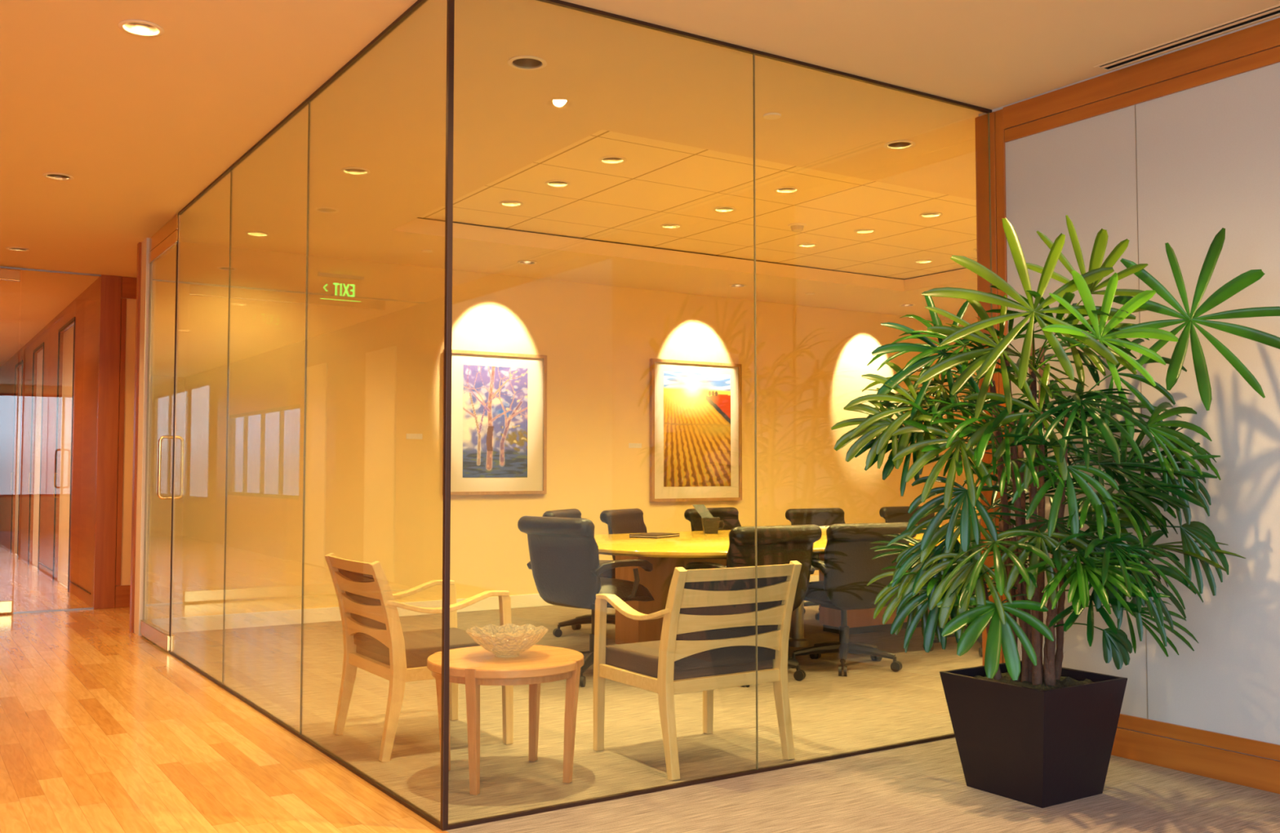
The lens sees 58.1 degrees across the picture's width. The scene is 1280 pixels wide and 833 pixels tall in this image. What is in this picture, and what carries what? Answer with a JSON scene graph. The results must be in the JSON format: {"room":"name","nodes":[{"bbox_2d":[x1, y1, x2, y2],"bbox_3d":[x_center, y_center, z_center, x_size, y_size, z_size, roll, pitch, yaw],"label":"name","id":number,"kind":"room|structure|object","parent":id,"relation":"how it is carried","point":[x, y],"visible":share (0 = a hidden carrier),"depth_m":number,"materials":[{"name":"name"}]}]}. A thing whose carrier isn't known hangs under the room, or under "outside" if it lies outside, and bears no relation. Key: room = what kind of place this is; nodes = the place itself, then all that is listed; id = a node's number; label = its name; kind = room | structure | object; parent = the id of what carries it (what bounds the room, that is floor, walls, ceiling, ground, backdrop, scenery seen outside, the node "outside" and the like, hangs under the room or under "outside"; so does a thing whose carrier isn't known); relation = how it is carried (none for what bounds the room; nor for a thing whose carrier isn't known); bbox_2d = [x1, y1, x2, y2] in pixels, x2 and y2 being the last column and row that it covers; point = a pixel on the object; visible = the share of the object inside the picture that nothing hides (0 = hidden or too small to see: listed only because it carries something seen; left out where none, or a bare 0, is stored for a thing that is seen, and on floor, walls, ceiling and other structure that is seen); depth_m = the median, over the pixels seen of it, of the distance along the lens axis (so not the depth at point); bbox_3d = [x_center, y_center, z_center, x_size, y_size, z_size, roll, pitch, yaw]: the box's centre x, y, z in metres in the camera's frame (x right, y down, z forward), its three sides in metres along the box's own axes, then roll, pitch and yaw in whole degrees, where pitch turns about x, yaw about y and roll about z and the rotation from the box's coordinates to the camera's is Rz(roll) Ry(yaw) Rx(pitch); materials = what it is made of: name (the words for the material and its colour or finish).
{"room":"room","nodes":[
{"label":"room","id":0,"kind":"room"},
{"bbox_2d":[0,278,97,605],"bbox_3d":[-7.701,0.432,14.684,0.120,2.870,10.980,2,-3,-33],"label":"wall","id":1,"kind":"structure","parent":0,"point":[86,304],"depth_m":12.64,"materials":[{"name":"brown wood"}]},
{"bbox_2d":[10,365,22,554],"bbox_3d":[-8.684,0.602,16.114,0.118,2.645,0.960,2,-3,-33],"label":"door","id":2,"kind":"structure","parent":1,"relation":"in","point":[20,366],"depth_m":16.32,"materials":[{"name":"brown wood"}]},
{"bbox_2d":[10,359,22,557],"bbox_3d":[-8.702,0.589,16.102,0.014,2.690,1.060,2,-3,-33],"label":"trim","id":3,"kind":"structure","parent":1,"relation":"attached to","point":[21,361],"depth_m":16.18,"materials":[{"name":"brown wood"}]},
{"bbox_2d":[15,346,22,367],"bbox_3d":[-8.651,-0.828,16.202,0.120,0.210,1.000,2,-3,-33],"label":"trim","id":4,"kind":"structure","parent":1,"relation":"attached to","point":[20,357],"depth_m":16.15,"materials":[{"name":"brown wood"}]},
{"bbox_2d":[27,348,43,567],"bbox_3d":[-7.319,0.504,14.022,0.118,2.645,1.060,2,-3,-33],"label":"door","id":5,"kind":"structure","parent":1,"relation":"in","point":[39,360],"depth_m":14.20,"materials":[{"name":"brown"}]},
{"bbox_2d":[27,342,44,571],"bbox_3d":[-7.337,0.491,14.011,0.014,2.690,1.160,2,-3,-33],"label":"trim","id":6,"kind":"structure","parent":1,"relation":"attached to","point":[42,344],"depth_m":13.85,"materials":[{"name":"brown wood"}]},
{"bbox_2d":[34,327,44,352],"bbox_3d":[-7.286,-0.926,14.110,0.120,0.210,1.100,2,-3,-33],"label":"trim","id":7,"kind":"structure","parent":1,"relation":"attached to","point":[39,337],"depth_m":14.08,"materials":[{"name":"brown wood"}]},
{"bbox_2d":[53,324,73,586],"bbox_3d":[-5.882,0.401,11.821,0.118,2.645,1.160,2,-3,-33],"label":"door","id":8,"kind":"structure","parent":1,"relation":"in","point":[68,341],"depth_m":11.96,"materials":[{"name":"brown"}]},
{"bbox_2d":[52,316,75,591],"bbox_3d":[-5.901,0.388,11.810,0.014,2.690,1.260,2,-3,-33],"label":"trim","id":9,"kind":"structure","parent":1,"relation":"attached to","point":[73,319],"depth_m":12.11,"materials":[{"name":"brown wood"}]},
{"bbox_2d":[37,561,90,594],"bbox_3d":[-5.891,1.617,11.729,0.016,0.006,4.150,2,-3,-33],"label":"baseboard","id":10,"kind":"structure","parent":1,"relation":"attached to","point":[72,582],"depth_m":10.91,"materials":[{"name":"brown wood"}]},
{"bbox_2d":[59,299,75,332],"bbox_3d":[-5.850,-1.029,11.909,0.120,0.210,1.200,2,-3,-33],"label":"trim","id":11,"kind":"structure","parent":1,"relation":"attached to","point":[68,313],"depth_m":11.87,"materials":[{"name":"brown wood"}]},
{"bbox_2d":[114,297,136,607],"bbox_3d":[-3.242,0.257,10.934,3.490,2.870,0.160,2,-3,-33],"label":"wall","id":12,"kind":"structure","parent":0,"point":[131,303],"depth_m":10.05,"materials":[{"name":"beige paint"}]},
{"bbox_2d":[13,275,22,604],"bbox_3d":[-4.919,0.201,9.747,0.603,2.846,0.012,2,-3,-33],"label":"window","id":13,"kind":"structure","parent":12,"relation":"in","point":[21,276],"depth_m":9.58,"materials":[{"name":"clear glass"}]},
{"bbox_2d":[0,266,101,613],"bbox_3d":[-5.864,0.172,9.131,2.865,2.870,0.016,2,-3,-33],"label":"trim","id":14,"kind":"structure","parent":12,"relation":"attached to","point":[2,267],"depth_m":9.71,"materials":[{"name":"brown wood"}]},
{"bbox_2d":[0,268,20,613],"bbox_3d":[-5.561,0.185,9.328,0.910,2.838,0.040,2,-3,-33],"label":"door","id":15,"kind":"structure","parent":14,"relation":"attached to","point":[6,606],"depth_m":9.56,"materials":[{"name":"clear glass"}]},
{"bbox_2d":[90,274,121,608],"bbox_3d":[-4.637,0.214,10.019,0.163,2.870,0.190,2,-3,-33],"label":"trim","id":16,"kind":"structure","parent":12,"relation":"attached to","point":[109,286],"depth_m":9.94,"materials":[{"name":"brown wood"}]},
{"bbox_2d":[115,297,126,585],"bbox_3d":[-4.507,0.213,10.012,0.042,2.490,0.024,2,-3,-33],"label":"trim","id":17,"kind":"structure","parent":12,"relation":"attached to","point":[123,300],"depth_m":10.00,"materials":[{"name":"brown wood"}]},
{"bbox_2d":[115,584,130,607],"bbox_3d":[-3.339,1.589,10.709,2.829,0.187,0.026,2,-3,-33],"label":"baseboard","id":18,"kind":"structure","parent":12,"relation":"attached to","point":[122,593],"depth_m":9.96,"materials":[{"name":"brown wood"}]},
{"bbox_2d":[121,276,136,298],"bbox_3d":[-3.339,-1.091,10.835,2.829,0.187,0.024,2,-3,-33],"label":"trim","id":19,"kind":"structure","parent":12,"relation":"attached to","point":[128,283],"depth_m":10.09,"materials":[{"name":"brown wood"}]},
{"bbox_2d":[140,213,184,651],"bbox_3d":[-3.295,0.112,7.923,0.162,2.853,0.962,2,-3,-33],"label":"door","id":20,"kind":"structure","parent":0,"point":[166,237],"depth_m":7.70,"materials":[{"name":"clear glass"}]},
{"bbox_2d":[170,214,179,651],"bbox_3d":[-3.026,0.096,7.512,0.006,2.846,0.005,2,-3,-33],"label":"trim","id":21,"kind":"structure","parent":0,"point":[179,215],"depth_m":7.51,"materials":[{"name":"metal"}]},
{"bbox_2d":[222,168,232,684],"bbox_3d":[-2.277,0.043,6.363,0.008,2.846,0.003,2,-3,-33],"label":"trim","id":22,"kind":"structure","parent":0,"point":[231,178],"depth_m":6.36,"materials":[{"name":"black metal"}]},
{"bbox_2d":[299,101,310,733],"bbox_3d":[-1.502,-0.013,5.177,0.008,2.846,0.003,2,-3,-33],"label":"trim","id":23,"kind":"structure","parent":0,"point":[308,125],"depth_m":5.17,"materials":[{"name":"black metal"}]},
{"bbox_2d":[147,241,957,622],"bbox_3d":[-0.010,0.249,10.779,8.645,2.870,0.170,2,-3,-33],"label":"wall","id":24,"kind":"structure","parent":0,"point":[375,336],"depth_m":9.47,"materials":[{"name":"beige paint"}]},
{"bbox_2d":[129,242,142,632],"bbox_3d":[-3.699,0.144,8.529,0.075,2.870,0.075,2,-3,-33],"label":"trim","id":25,"kind":"structure","parent":24,"relation":"attached to","point":[139,245],"depth_m":8.49,"materials":[{"name":"brown wood"}]},
{"bbox_2d":[133,237,155,635],"bbox_3d":[-3.617,0.139,8.418,0.058,2.870,0.200,2,-3,-33],"label":"trim","id":26,"kind":"structure","parent":24,"relation":"attached to","point":[144,286],"depth_m":8.36,"materials":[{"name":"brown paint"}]},
{"bbox_2d":[406,433,422,439],"bbox_3d":[-1.854,0.163,9.476,0.140,0.044,0.004,2,-3,-33],"label":"card","id":27,"kind":"object","parent":24,"relation":"attached to","point":[409,436],"visible":1,"depth_m":9.47,"materials":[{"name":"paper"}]},
{"bbox_2d":[151,574,818,632],"bbox_3d":[0.027,1.624,10.629,8.475,0.110,0.014,2,-3,-33],"label":"baseboard","id":28,"kind":"structure","parent":24,"relation":"attached to","point":[209,622],"depth_m":8.86,"materials":[{"name":"white paint"}]},
{"bbox_2d":[442,349,546,494],"bbox_3d":[-1.230,0.059,9.861,0.960,1.215,0.044,2,-3,-33],"label":"framed picture","id":29,"kind":"object","parent":24,"relation":"attached to","point":[499,400],"visible":1,"depth_m":9.86,"materials":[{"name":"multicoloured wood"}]},
{"bbox_2d":[462,364,528,477],"bbox_3d":[-1.232,0.046,9.854,0.610,0.950,0.001,2,-3,-33],"label":"artwork","id":30,"kind":"object","parent":29,"relation":"attached to","point":[495,398],"depth_m":9.85},
{"bbox_2d":[628,443,641,448],"bbox_3d":[-0.044,0.269,10.652,0.140,0.044,0.004,2,-3,-33],"label":"card","id":31,"kind":"object","parent":24,"relation":"attached to","point":[630,445],"visible":1,"depth_m":10.65,"materials":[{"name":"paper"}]},
{"bbox_2d":[649,358,742,502],"bbox_3d":[0.543,0.139,11.015,1.055,1.332,0.044,2,-3,-33],"label":"framed picture","id":32,"kind":"object","parent":24,"relation":"attached to","point":[695,406],"visible":1,"depth_m":10.99,"materials":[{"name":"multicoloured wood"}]},
{"bbox_2d":[663,370,730,486],"bbox_3d":[0.553,0.125,11.015,0.790,1.084,0.001,2,-3,-33],"label":"artwork","id":33,"kind":"object","parent":32,"relation":"attached to","point":[697,406],"depth_m":11.01},
{"bbox_2d":[0,0,1279,367],"bbox_3d":[-1.185,-1.225,9.980,11.760,0.001,26.100,2,-3,-33],"label":"ceiling","id":34,"kind":"structure","parent":0,"point":[141,126],"depth_m":5.36,"materials":[{"name":"paint"}]},
{"bbox_2d":[5,246,29,251],"bbox_3d":[-4.750,-1.334,8.805,0.164,0.121,0.164,2,-3,-33],"label":"recessed light","id":35,"kind":"object","parent":34,"relation":"in","point":[11,248],"visible":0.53,"depth_m":8.83,"materials":[{"name":"white metal"}]},
{"bbox_2d":[42,172,74,180],"bbox_3d":[-3.344,-1.436,6.633,0.164,0.121,0.164,2,-3,-33],"label":"recessed light","id":36,"kind":"object","parent":34,"relation":"in","point":[59,176],"visible":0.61,"depth_m":6.67,"materials":[{"name":"metal"}]},
{"bbox_2d":[117,19,164,36],"bbox_3d":[-1.905,-1.540,4.410,0.164,0.121,0.164,2,-3,-33],"label":"recessed light","id":37,"kind":"object","parent":34,"relation":"in","point":[135,27],"visible":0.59,"depth_m":4.45,"materials":[{"name":"white metal"}]},
{"bbox_2d":[244,231,269,236],"bbox_3d":[-2.731,-1.361,8.236,0.164,0.121,0.164,2,-3,-33],"label":"recessed light","id":38,"kind":"object","parent":34,"relation":"in","point":[259,233],"visible":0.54,"depth_m":8.27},
{"bbox_2d":[340,167,370,175],"bbox_3d":[-1.606,-1.442,6.512,0.164,0.121,0.164,2,-3,-33],"label":"recessed light","id":39,"kind":"object","parent":34,"relation":"in","point":[351,171],"visible":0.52,"depth_m":6.55,"materials":[{"name":"white metal"}]},
{"bbox_2d":[421,249,432,253],"bbox_3d":[-1.640,-1.272,8.884,0.086,0.008,0.086,2,-3,-33],"label":"sprinkler cover","id":40,"kind":"object","parent":34,"relation":"attached to","point":[422,251],"visible":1,"depth_m":8.86,"materials":[{"name":"metal"}]},
{"bbox_2d":[516,260,537,264],"bbox_3d":[-0.917,-1.308,9.370,0.164,0.121,0.164,2,-3,-33],"label":"recessed light","id":41,"kind":"object","parent":34,"relation":"in","point":[522,262],"visible":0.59,"depth_m":9.41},
{"bbox_2d":[507,55,546,70],"bbox_3d":[-0.467,-1.522,4.785,0.164,0.121,0.164,2,-3,-33],"label":"recessed light","id":42,"kind":"object","parent":34,"relation":"in","point":[522,62],"visible":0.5,"depth_m":4.83,"materials":[{"name":"metal"}]},
{"bbox_2d":[391,217,977,291],"bbox_3d":[1.155,-1.358,8.316,5.140,0.109,2.930,2,-3,-33],"label":"ceiling recess edge","id":43,"kind":"structure","parent":34,"relation":"attached to","point":[423,226],"depth_m":9.44,"materials":[{"name":"paint"}]},
{"bbox_2d":[728,284,746,287],"bbox_3d":[0.893,-1.252,10.548,0.164,0.121,0.164,2,-3,-33],"label":"recessed light","id":44,"kind":"object","parent":34,"relation":"in","point":[731,285],"visible":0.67,"depth_m":10.59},
{"bbox_2d":[763,112,781,119],"bbox_3d":[0.630,-1.431,5.497,0.086,0.008,0.086,2,-3,-33],"label":"sprinkler cover","id":45,"kind":"object","parent":34,"relation":"attached to","point":[770,115],"visible":1,"depth_m":5.49,"materials":[{"name":"metal"}]},
{"bbox_2d":[883,140,915,150],"bbox_3d":[1.348,-1.466,5.991,0.164,0.121,0.164,2,-3,-33],"label":"recessed light","id":46,"kind":"object","parent":34,"relation":"in","point":[897,144],"visible":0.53,"depth_m":6.03,"materials":[{"name":"white metal"}]},
{"bbox_2d":[898,303,915,306],"bbox_3d":[2.731,-1.194,11.793,0.164,0.121,0.164,2,-3,-33],"label":"recessed light","id":47,"kind":"object","parent":34,"relation":"in","point":[904,304],"visible":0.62,"depth_m":11.82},
{"bbox_2d":[1094,4,1279,71],"bbox_3d":[3.157,-1.581,2.995,0.088,0.062,4.460,2,-3,-33],"label":"ceiling vent","id":48,"kind":"object","parent":34,"relation":"in","point":[1274,11],"visible":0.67,"depth_m":4.52,"materials":[{"name":"black plastic"}]},
{"bbox_2d":[0,546,1279,832],"bbox_3d":[-1.212,1.674,9.886,11.560,0.060,26.000,2,-3,-33],"label":"floor","id":49,"kind":"structure","parent":0,"point":[922,787],"depth_m":4.85,"materials":[{"name":"carpet"}]},
{"bbox_2d":[324,552,513,761],"bbox_3d":[-0.988,1.015,5.080,0.655,0.813,0.647,2,-3,-33],"label":"wooden armchair","id":50,"kind":"object","parent":49,"relation":"on","point":[375,642],"visible":0.92,"depth_m":4.94,"materials":[{"name":"brown wood"}]},
{"bbox_2d":[337,568,389,657],"bbox_3d":[-1.180,0.827,4.963,0.132,0.372,0.534,2,-3,-33],"label":"chair backrest","id":51,"kind":"object","parent":50,"relation":"on","point":[363,615],"depth_m":4.95,"materials":[{"name":"beige wood"}]},
{"bbox_2d":[355,627,479,667],"bbox_3d":[-0.933,1.025,5.115,0.490,0.086,0.538,2,-3,-33],"label":"seat cushion","id":52,"kind":"object","parent":50,"relation":"on","point":[420,645],"depth_m":4.97,"materials":[{"name":"brown fabric"}]},
{"bbox_2d":[440,0,454,830],"bbox_3d":[-0.644,-0.074,3.861,0.020,2.870,0.020,2,-3,-33],"label":"trim","id":53,"kind":"structure","parent":49,"relation":"on","point":[451,3],"depth_m":3.85,"materials":[{"name":"brown metal"}]},
{"bbox_2d":[426,644,583,795],"bbox_3d":[-0.519,1.159,4.465,0.604,0.462,0.604,2,-3,-33],"label":"side table","id":54,"kind":"object","parent":49,"relation":"on","point":[473,667],"visible":0.89,"depth_m":4.34,"materials":[{"name":"brown wood"}]},
{"bbox_2d":[466,622,548,657],"bbox_3d":[-0.515,0.875,4.481,0.319,0.106,0.319,2,-3,-33],"label":"crystal bowl","id":55,"kind":"object","parent":54,"relation":"on","point":[509,639],"visible":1,"depth_m":4.42,"materials":[{"name":"white"}]},
{"bbox_2d":[542,508,615,636],"bbox_3d":[-0.290,1.123,8.320,0.712,0.895,0.679,-1,-3,17],"label":"leather office chair","id":56,"kind":"object","parent":49,"relation":"on","point":[575,623],"visible":0.2,"depth_m":8.24,"materials":[{"name":"black leather"}]},
{"bbox_2d":[517,515,654,686],"bbox_3d":[-0.265,1.032,6.635,0.712,0.920,0.679,3,-4,-43],"label":"leather office chair","id":57,"kind":"object","parent":49,"relation":"on","point":[566,567],"visible":0.73,"depth_m":6.43,"materials":[{"name":"black leather"}]},
{"bbox_2d":[600,507,647,624],"bbox_3d":[0.117,1.162,8.943,0.712,0.875,0.679,-1,-3,27],"label":"leather office chair","id":58,"kind":"object","parent":49,"relation":"on","point":[622,521],"visible":0.16,"depth_m":9.05,"materials":[{"name":"black leather"}]},
{"bbox_2d":[593,560,801,780],"bbox_3d":[0.234,1.001,4.790,0.647,0.813,0.655,2,-3,-33],"label":"wooden armchair","id":59,"kind":"object","parent":49,"relation":"on","point":[707,642],"visible":1,"depth_m":4.62,"materials":[{"name":"brown wood"}]},
{"bbox_2d":[605,640,773,679],"bbox_3d":[0.199,1.013,4.844,0.538,0.086,0.490,2,-3,-33],"label":"seat cushion","id":60,"kind":"object","parent":59,"relation":"on","point":[642,658],"depth_m":4.69,"materials":[{"name":"fabric"}]},
{"bbox_2d":[674,575,787,670],"bbox_3d":[0.360,0.810,4.606,0.534,0.372,0.132,2,-3,-33],"label":"chair back","id":61,"kind":"object","parent":59,"relation":"on","point":[715,626],"depth_m":4.59,"materials":[{"name":"beige wood"}]},
{"bbox_2d":[684,506,741,531],"bbox_3d":[0.792,1.175,9.229,0.712,0.875,0.679,-3,-4,45],"label":"leather office chair","id":62,"kind":"object","parent":49,"relation":"on","point":[730,515],"visible":0.13,"depth_m":9.48,"materials":[{"name":"black leather"}]},
{"bbox_2d":[684,524,822,686],"bbox_3d":[0.612,1.054,6.639,0.679,0.875,0.712,2,-3,-31],"label":"leather office chair","id":63,"kind":"object","parent":49,"relation":"on","point":[782,544],"visible":0.41,"depth_m":6.40,"materials":[{"name":"black leather"}]},
{"bbox_2d":[594,524,967,646],"bbox_3d":[1.245,1.190,7.987,3.900,0.730,1.880,2,-3,-33],"label":"conference table","id":64,"kind":"object","parent":49,"relation":"on","point":[665,554],"visible":0.28,"depth_m":7.42,"materials":[{"name":"brown wood"}]},
{"bbox_2d":[629,532,679,537],"bbox_3d":[0.100,0.807,7.833,0.220,0.020,0.300,-2,-3,32],"label":"leather folder","id":65,"kind":"object","parent":64,"relation":"on","point":[649,535],"visible":1,"depth_m":7.75,"materials":[{"name":"leather"}]},
{"bbox_2d":[692,504,724,533],"bbox_3d":[0.490,0.734,8.251,0.229,0.205,0.123,0,-3,-3],"label":"pencil cup","id":66,"kind":"object","parent":64,"relation":"on","point":[710,524],"visible":1,"depth_m":8.20,"materials":[{"name":"black plastic"}]},
{"bbox_2d":[819,524,829,528],"bbox_3d":[1.474,0.863,9.010,0.200,0.018,0.280,-2,-3,40],"label":"pad","id":67,"kind":"object","parent":64,"relation":"on","point":[827,526],"visible":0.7,"depth_m":8.96,"materials":[{"name":"paper"}]},
{"bbox_2d":[785,507,845,619],"bbox_3d":[1.618,1.187,9.373,0.679,0.865,0.712,2,-3,-33],"label":"leather office chair","id":68,"kind":"object","parent":49,"relation":"on","point":[817,516],"visible":0.17,"depth_m":9.58,"materials":[{"name":"black leather"}]},
{"bbox_2d":[787,521,916,675],"bbox_3d":[1.236,1.069,6.962,0.679,0.875,0.712,1,-3,-25],"label":"leather office chair","id":69,"kind":"object","parent":49,"relation":"on","point":[847,567],"visible":0.78,"depth_m":6.70,"materials":[{"name":"black leather"}]},
{"bbox_2d":[879,506,934,524],"bbox_3d":[2.500,1.211,9.888,0.679,0.865,0.712,2,-3,-31],"label":"leather office chair","id":70,"kind":"object","parent":49,"relation":"on","point":[891,513],"visible":0.08,"depth_m":10.06,"materials":[{"name":"black leather"}]},
{"bbox_2d":[922,518,982,656],"bbox_3d":[2.206,1.102,7.654,0.679,0.875,0.712,2,-3,-33],"label":"leather office chair","id":71,"kind":"object","parent":49,"relation":"on","point":[979,640],"visible":0.06,"depth_m":7.52,"materials":[{"name":"black leather"}]},
{"bbox_2d":[831,214,1279,807],"bbox_3d":[1.465,0.334,4.296,1.401,2.093,1.505,2,-3,-33],"label":"palm","id":72,"kind":"object","parent":49,"relation":"on","point":[1029,731],"visible":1,"depth_m":4.04,"materials":[{"name":"green plant"}]},
{"bbox_2d":[419,129,977,279],"bbox_3d":[1.156,-1.424,8.320,5.180,0.001,2.970,2,-3,-33],"label":"ceiling","id":73,"kind":"structure","parent":0,"point":[659,183],"depth_m":7.97,"materials":[{"name":"tile"}]},
{"bbox_2d":[498,200,523,206],"bbox_3d":[-0.874,-1.502,7.829,0.164,0.121,0.164,2,-3,-33],"label":"recessed light","id":74,"kind":"object","parent":73,"relation":"in","point":[508,203],"visible":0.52,"depth_m":7.87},
{"bbox_2d":[544,180,570,186],"bbox_3d":[-0.519,-1.527,7.285,0.164,0.121,0.164,2,-3,-33],"label":"recessed light","id":75,"kind":"object","parent":73,"relation":"in","point":[550,183],"visible":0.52,"depth_m":7.33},
{"bbox_2d":[599,155,626,164],"bbox_3d":[-0.159,-1.553,6.733,0.164,0.121,0.164,2,-3,-33],"label":"recessed light","id":76,"kind":"object","parent":73,"relation":"in","point":[608,159],"visible":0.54,"depth_m":6.78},
{"bbox_2d":[660,223,682,228],"bbox_3d":[0.232,-1.468,8.549,0.164,0.121,0.164,2,-3,-33],"label":"recessed light","id":77,"kind":"object","parent":73,"relation":"in","point":[664,225],"visible":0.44,"depth_m":8.59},
{"bbox_2d":[417,217,966,279],"bbox_3d":[1.155,-1.419,8.319,5.150,0.012,2.940,2,-3,-33],"label":"trim","id":78,"kind":"structure","parent":73,"relation":"attached to","point":[418,217],"depth_m":9.49,"materials":[{"name":"brown metal"}]},
{"bbox_2d":[712,206,736,212],"bbox_3d":[0.586,-1.494,8.005,0.164,0.121,0.164,2,-3,-33],"label":"recessed light","id":79,"kind":"object","parent":73,"relation":"in","point":[720,209],"visible":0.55,"depth_m":8.05,"materials":[{"name":"white metal"}]},
{"bbox_2d":[773,186,799,193],"bbox_3d":[0.947,-1.520,7.453,0.164,0.121,0.164,2,-3,-33],"label":"recessed light","id":80,"kind":"object","parent":73,"relation":"in","point":[781,189],"visible":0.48,"depth_m":7.50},
{"bbox_2d":[787,222,806,231],"bbox_3d":[1.162,-1.390,8.519,0.140,0.050,0.140,2,-3,-33],"label":"smoke detector","id":81,"kind":"object","parent":73,"relation":"attached to","point":[795,227],"visible":1,"depth_m":8.48,"materials":[{"name":"white plastic"}]},
{"bbox_2d":[797,242,817,247],"bbox_3d":[1.346,-1.434,9.275,0.164,0.121,0.164,2,-3,-33],"label":"recessed light","id":82,"kind":"object","parent":73,"relation":"in","point":[802,245],"visible":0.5,"depth_m":9.31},
{"bbox_2d":[853,228,875,233],"bbox_3d":[1.701,-1.460,8.731,0.164,0.121,0.164,2,-3,-33],"label":"recessed light","id":83,"kind":"object","parent":73,"relation":"in","point":[861,230],"visible":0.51,"depth_m":8.77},
{"bbox_2d":[914,259,933,263],"bbox_3d":[2.460,-1.400,10.000,0.164,0.121,0.164,2,-3,-33],"label":"recessed light","id":84,"kind":"object","parent":73,"relation":"in","point":[919,261],"visible":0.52,"depth_m":10.04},
{"bbox_2d":[919,212,942,217],"bbox_3d":[2.061,-1.486,8.178,0.164,0.121,0.164,2,-3,-33],"label":"recessed light","id":85,"kind":"object","parent":73,"relation":"in","point":[927,215],"visible":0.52,"depth_m":8.22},
{"bbox_2d":[955,318,980,518],"bbox_3d":[5.076,0.250,10.800,0.100,2.870,5.350,2,-3,-33],"label":"wall","id":86,"kind":"structure","parent":0,"point":[962,477],"depth_m":12.92,"materials":[{"name":"beige paint"}]},
{"bbox_2d":[939,660,1127,807],"bbox_3d":[1.458,1.170,4.279,0.473,0.422,0.473,2,-3,-33],"label":"planter","id":87,"kind":"object","parent":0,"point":[1043,740],"depth_m":4.14,"materials":[{"name":"black paint"}]},
{"bbox_2d":[978,16,1279,760],"bbox_3d":[3.765,-0.150,2.255,0.160,2.870,7.650,2,-3,-33],"label":"wall","id":88,"kind":"structure","parent":0,"point":[1208,154],"depth_m":4.52,"materials":[{"name":"paint"}]},
{"bbox_2d":[169,0,991,829],"bbox_3d":[-0.692,0.046,6.428,2.744,2.870,4.374,2,-3,-33],"label":"trim","id":89,"kind":"structure","parent":88,"relation":"attached to","point":[419,3],"depth_m":4.61,"materials":[{"name":"brown metal"}]},
{"bbox_2d":[976,111,1003,665],"bbox_3d":[1.634,0.004,5.371,0.022,2.855,0.106,2,-3,-33],"label":"trim","id":90,"kind":"structure","parent":88,"relation":"attached to","point":[982,138],"depth_m":5.39,"materials":[{"name":"brown wood"}]},
{"bbox_2d":[995,109,1010,662],"bbox_3d":[1.679,-0.059,5.307,0.020,2.735,0.048,2,-3,-33],"label":"trim","id":91,"kind":"structure","parent":88,"relation":"attached to","point":[999,131],"depth_m":5.34,"materials":[{"name":"brown wood"}]},
{"bbox_2d":[1002,17,1279,129],"bbox_3d":[3.738,-1.527,2.212,0.022,0.103,7.500,2,-3,-33],"label":"trim","id":92,"kind":"structure","parent":88,"relation":"attached to","point":[1264,36],"depth_m":4.73,"materials":[{"name":"brown wood"}]},
{"bbox_2d":[1134,104,1147,718],"bbox_3d":[2.056,-0.035,4.728,0.003,2.518,0.003,2,-3,-33],"label":"trim","id":93,"kind":"structure","parent":88,"relation":"attached to","point":[1135,104],"depth_m":4.75,"materials":[{"name":"grey metal"}]},
{"bbox_2d":[1004,45,1279,142],"bbox_3d":[3.740,-1.443,2.207,0.020,0.058,7.495,2,-3,-33],"label":"trim","id":94,"kind":"structure","parent":88,"relation":"attached to","point":[1270,56],"depth_m":4.72,"materials":[{"name":"brown wood"}]},
{"bbox_2d":[1111,726,1279,793],"bbox_3d":[3.725,1.221,2.103,0.022,0.117,7.546,2,-3,-33],"label":"baseboard","id":95,"kind":"structure","parent":88,"relation":"attached to","point":[1228,766],"depth_m":4.47,"materials":[{"name":"brown wood"}]},
{"bbox_2d":[1117,713,1279,760],"bbox_3d":[3.740,1.131,2.086,0.020,0.056,7.495,2,-3,-33],"label":"trim","id":96,"kind":"structure","parent":88,"relation":"attached to","point":[1229,742],"depth_m":4.46,"materials":[{"name":"brown wood"}]},
{"bbox_3d":[4.188,0.073,7.002,5.740,2.870,0.150,2,-3,-33],"label":"wall","id":97,"kind":"structure","parent":0,"visible":0},
{"bbox_2d":[752,53,758,768],"bbox_3d":[0.458,-0.041,4.579,0.003,2.846,0.008,2,-3,-33],"label":"trim","id":98,"kind":"structure","parent":97,"relation":"attached to","point":[753,55],"depth_m":4.58,"materials":[{"name":"black metal"}]},
{"bbox_2d":[974,117,983,665],"bbox_3d":[1.675,0.008,5.465,0.190,2.855,0.013,2,-3,-33],"label":"trim","id":99,"kind":"structure","parent":97,"relation":"attached to","point":[975,117],"depth_m":5.46,"materials":[{"name":"brown wood"}]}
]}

